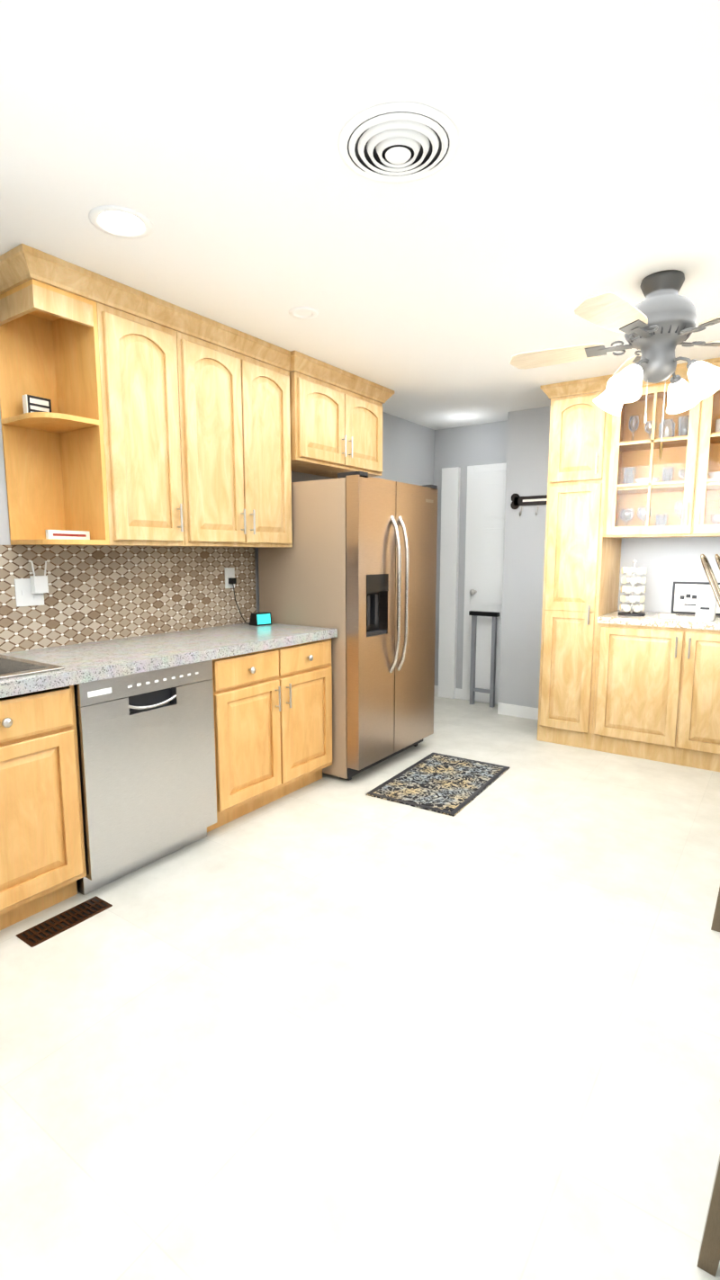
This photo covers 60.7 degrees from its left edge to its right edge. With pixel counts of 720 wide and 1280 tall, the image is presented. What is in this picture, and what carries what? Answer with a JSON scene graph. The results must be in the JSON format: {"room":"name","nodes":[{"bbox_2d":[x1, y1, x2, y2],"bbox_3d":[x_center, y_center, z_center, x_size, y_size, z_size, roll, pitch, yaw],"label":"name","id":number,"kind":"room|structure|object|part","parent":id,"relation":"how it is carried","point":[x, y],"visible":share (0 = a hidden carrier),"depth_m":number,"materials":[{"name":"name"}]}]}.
{"room":"kitchen","nodes":[
{"label":"kitchen","id":0,"kind":"room"},
{"bbox_2d":[0,411,434,612],"bbox_3d":[-1.000,-0.373,3.467,0.140,2.440,8.240,6,10,35],"label":"wall","id":1,"kind":"structure","parent":0,"point":[407,452],"depth_m":5.06,"materials":[{"name":"grey paint"}]},
{"bbox_2d":[0,278,109,545],"bbox_3d":[-1.287,-0.897,2.575,0.317,0.985,0.262,6,10,35],"label":"open corner shelf","id":2,"kind":"object","parent":1,"relation":"attached to","point":[55,469],"visible":1,"depth_m":2.63,"materials":[{"name":"brown wood"}]},
{"bbox_2d":[22,393,51,413],"bbox_3d":[-1.365,-0.975,2.603,0.030,0.100,0.105,6,10,35],"label":"sign","id":3,"kind":"object","parent":2,"relation":"on","point":[33,404],"visible":0.67,"depth_m":2.58,"materials":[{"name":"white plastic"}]},
{"bbox_2d":[45,529,89,539],"bbox_3d":[-1.231,-0.443,2.597,0.016,0.038,0.200,4,9,27],"label":"sign","id":4,"kind":"object","parent":2,"relation":"on","point":[58,534],"visible":0.86,"depth_m":2.58,"materials":[{"name":"white paper"}]},
{"bbox_2d":[0,545,256,653],"bbox_3d":[-1.369,-0.203,2.826,0.010,0.459,2.498,6,10,35],"label":"tile backsplash","id":5,"kind":"structure","parent":1,"relation":"attached to","point":[99,593],"depth_m":3.06,"materials":[{"name":"tile"}]},
{"bbox_2d":[14,561,48,606],"bbox_3d":[-1.433,-0.247,2.688,0.041,0.196,0.132,6,10,35],"label":"electrical outlet plate","id":6,"kind":"object","parent":5,"relation":"attached to","point":[31,590],"depth_m":2.69,"materials":[{"name":"white plastic"}]},
{"bbox_2d":[223,567,249,624],"bbox_3d":[-0.734,-0.262,3.678,0.150,0.338,0.057,-4,9,-28],"label":"electrical outlet plate","id":7,"kind":"object","parent":5,"relation":"attached to","point":[230,580],"depth_m":3.64,"materials":[{"name":"white plastic"}]},
{"bbox_2d":[79,302,184,546],"bbox_3d":[-1.074,-0.933,2.829,0.370,0.985,0.400,6,10,35],"label":"upper cabinet","id":8,"kind":"object","parent":1,"relation":"attached to","point":[138,371],"visible":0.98,"depth_m":2.72,"materials":[{"name":"brown wood"}]},
{"bbox_2d":[0,243,393,403],"bbox_3d":[-0.645,-1.543,3.330,0.408,0.084,2.490,6,10,35],"label":"crown molding","id":9,"kind":"structure","parent":1,"relation":"attached to","point":[21,264],"depth_m":2.73,"materials":[{"name":"brown wood"}]},
{"bbox_2d":[153,331,292,547],"bbox_3d":[-0.732,-1.000,3.312,0.370,0.985,0.785,6,10,35],"label":"upper cabinet","id":10,"kind":"object","parent":1,"relation":"attached to","point":[235,422],"visible":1,"depth_m":3.17,"materials":[{"name":"brown wood"}]},
{"bbox_2d":[289,371,382,478],"bbox_3d":[-0.229,-1.344,3.963,0.400,0.485,0.910,6,10,35],"label":"upper cabinet","id":11,"kind":"object","parent":1,"relation":"attached to","point":[335,430],"visible":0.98,"depth_m":3.80,"materials":[{"name":"brown wood"}]},
{"bbox_2d":[0,695,719,1279],"bbox_3d":[1.477,1.105,1.921,6.190,0.060,8.240,6,10,35],"label":"floor","id":12,"kind":"structure","parent":0,"point":[327,1026],"depth_m":1.70,"materials":[{"name":"tile"}]},
{"bbox_2d":[0,684,86,930],"bbox_3d":[-1.550,0.615,2.105,0.660,0.859,0.935,6,10,35],"label":"base cabinet","id":13,"kind":"object","parent":12,"relation":"on","point":[42,861],"visible":1,"depth_m":2.19,"materials":[{"name":"brown wood"}]},
{"bbox_2d":[0,622,337,700],"bbox_3d":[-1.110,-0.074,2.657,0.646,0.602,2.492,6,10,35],"label":"countertop","id":14,"kind":"structure","parent":13,"relation":"on","point":[24,673],"depth_m":2.66,"materials":[{"name":"stone"}]},
{"bbox_2d":[0,653,64,700],"bbox_3d":[-1.549,0.217,2.076,0.538,0.186,0.856,6,10,35],"label":"sink basin","id":15,"kind":"object","parent":14,"relation":"in","point":[11,667],"depth_m":2.29,"materials":[{"name":"metal"}]},
{"bbox_2d":[249,611,271,626],"bbox_3d":[-0.597,-0.128,3.686,0.110,0.072,0.081,-7,11,-42],"label":"smart display","id":16,"kind":"object","parent":14,"relation":"on","point":[259,619],"visible":1,"depth_m":3.65,"materials":[{"name":"black plastic"}]},
{"bbox_2d":[16,895,112,947],"bbox_3d":[-1.076,1.025,2.252,0.110,0.007,0.305,6,10,35],"label":"floor vent","id":17,"kind":"object","parent":12,"relation":"in","point":[36,935],"visible":1,"depth_m":2.23,"materials":[{"name":"brown metal"}]},
{"bbox_2d":[73,660,216,895],"bbox_3d":[-1.101,0.526,2.749,0.616,0.858,0.634,6,10,35],"label":"dishwasher","id":18,"kind":"object","parent":12,"relation":"on","point":[146,743],"visible":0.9,"depth_m":2.53,"materials":[{"name":"grey metal"}]},
{"bbox_2d":[206,638,331,832],"bbox_3d":[-0.651,0.438,3.375,0.660,0.859,0.905,6,10,35],"label":"base cabinet","id":19,"kind":"object","parent":12,"relation":"on","point":[273,721],"visible":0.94,"depth_m":3.14,"materials":[{"name":"brown wood"}]},
{"bbox_2d":[258,471,437,780],"bbox_3d":[-0.032,-0.111,3.996,0.827,1.775,0.905,6,10,35],"label":"fridge","id":20,"kind":"object","parent":12,"relation":"on","point":[354,565],"visible":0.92,"depth_m":3.61,"materials":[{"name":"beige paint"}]},
{"bbox_2d":[366,752,509,816],"bbox_3d":[0.485,0.830,3.638,0.567,0.009,0.872,6,10,35],"label":"rug","id":21,"kind":"object","parent":12,"relation":"on","point":[446,784],"visible":0.94,"depth_m":3.57,"materials":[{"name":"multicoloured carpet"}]},
{"bbox_2d":[468,610,499,707],"bbox_3d":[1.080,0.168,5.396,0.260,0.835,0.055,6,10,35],"label":"stool","id":22,"kind":"object","parent":12,"relation":"on","point":[472,688],"visible":1,"depth_m":5.38,"materials":[{"name":"grey metal"}]},
{"bbox_2d":[537,374,630,749],"bbox_3d":[1.583,-0.500,4.376,0.378,2.440,0.567,6,10,35],"label":"tall cabinet","id":23,"kind":"object","parent":12,"relation":"on","point":[589,446],"depth_m":4.13,"materials":[{"name":"brown wood"}]},
{"bbox_2d":[590,619,719,771],"bbox_3d":[2.165,0.330,4.080,1.038,0.878,0.567,6,10,35],"label":"base cabinet","id":24,"kind":"object","parent":12,"relation":"on","point":[633,682],"depth_m":3.92,"materials":[{"name":"brown wood"}]},
{"bbox_2d":[598,608,719,626],"bbox_3d":[2.162,-0.126,4.013,1.036,0.041,0.575,6,10,35],"label":"countertop","id":25,"kind":"structure","parent":24,"relation":"on","point":[623,615],"depth_m":3.94,"materials":[{"name":"white stone"}]},
{"bbox_3d":[2.313,-0.286,4.207,0.320,0.220,0.023,6,10,35],"label":"sign frame","id":26,"kind":"part","parent":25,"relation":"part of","materials":[{"name":"grey"}]},
{"bbox_2d":[696,1154,719,1277],"bbox_3d":[0.955,0.756,1.156,0.460,0.842,0.460,6,10,35],"label":"bar stool","id":27,"kind":"object","parent":12,"relation":"on","point":[708,1259],"visible":1,"depth_m":1.14,"materials":[{"name":"brown wood"}]},
{"bbox_2d":[699,554,719,931],"bbox_3d":[1.514,0.291,2.193,0.607,1.476,0.460,6,10,35],"label":"bar stool","id":28,"kind":"object","parent":12,"relation":"on","point":[715,589],"visible":1,"depth_m":2.22,"materials":[{"name":"brown wood"}]},
{"bbox_2d":[714,554,719,570],"bbox_3d":[1.887,0.214,2.745,0.607,1.476,0.460,6,10,35],"label":"bar stool","id":29,"kind":"object","parent":12,"relation":"on","point":[717,558],"visible":1,"depth_m":2.79,"materials":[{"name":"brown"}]},
{"bbox_2d":[0,0,719,429],"bbox_3d":[1.477,-1.381,1.573,6.190,0.080,8.240,6,10,35],"label":"ceiling","id":30,"kind":"structure","parent":0,"point":[577,169],"depth_m":1.80,"materials":[{"name":"white paint"}]},
{"bbox_2d":[88,205,153,238],"bbox_3d":[-0.805,-1.407,2.075,0.206,0.007,0.206,6,10,35],"label":"recessed light","id":31,"kind":"object","parent":30,"relation":"in","point":[120,221],"visible":1,"depth_m":2.07,"materials":[{"name":"white glass"}]},
{"bbox_2d":[288,306,318,319],"bbox_3d":[-0.261,-1.515,2.852,0.140,0.007,0.140,6,10,35],"label":"recessed light","id":32,"kind":"object","parent":30,"relation":"in","point":[303,312],"visible":1,"depth_m":2.85,"materials":[{"name":"white glass"}]},
{"bbox_2d":[338,101,458,183],"bbox_3d":[0.104,-1.339,1.687,0.330,0.034,0.330,6,10,35],"label":"ceiling vent","id":33,"kind":"object","parent":30,"relation":"in","point":[398,142],"visible":1,"depth_m":1.65,"materials":[{"name":"white metal"}]},
{"bbox_2d":[509,269,719,459],"bbox_3d":[1.188,-1.117,2.554,1.158,0.713,1.173,6,10,35],"label":"ceiling fan","id":34,"kind":"object","parent":30,"relation":"hanging from","point":[656,326],"visible":1,"depth_m":2.46,"materials":[{"name":"grey metal"}]},
{"bbox_2d":[433,420,507,689],"bbox_3d":[2.014,-0.569,4.870,3.450,2.440,0.140,6,10,35],"label":"wall","id":35,"kind":"structure","parent":0,"point":[462,448],"depth_m":5.48,"materials":[{"name":"grey paint"}]},
{"bbox_2d":[433,685,496,704],"bbox_3d":[1.014,0.509,5.630,0.779,0.095,0.020,6,10,35],"label":"baseboard","id":36,"kind":"structure","parent":35,"relation":"attached to","point":[458,692],"depth_m":5.70,"materials":[{"name":"white paint"}]},
{"bbox_2d":[437,462,506,703],"bbox_3d":[1.013,-0.473,5.431,0.709,2.095,0.121,6,10,35],"label":"door","id":37,"kind":"structure","parent":35,"relation":"attached to","point":[485,526],"depth_m":5.46,"materials":[{"name":"white paint"}]},
{"bbox_2d":[498,405,719,707],"bbox_3d":[2.276,-0.506,4.422,2.500,2.440,0.300,6,10,35],"label":"wall","id":38,"kind":"structure","parent":0,"point":[666,562],"depth_m":4.84,"materials":[{"name":"grey paint"}]},
{"bbox_2d":[496,702,537,719],"bbox_3d":[1.373,0.594,5.021,0.515,0.095,0.014,6,10,35],"label":"baseboard","id":39,"kind":"structure","parent":38,"relation":"attached to","point":[518,711],"depth_m":5.06,"materials":[{"name":"white paint"}]},
{"bbox_2d":[510,493,546,516],"bbox_3d":[1.371,-1.055,4.765,0.438,0.180,0.056,6,10,35],"label":"coat rack","id":40,"kind":"object","parent":38,"relation":"attached to","point":[516,500],"visible":0.58,"depth_m":4.82,"materials":[{"name":"black metal"}]}
]}

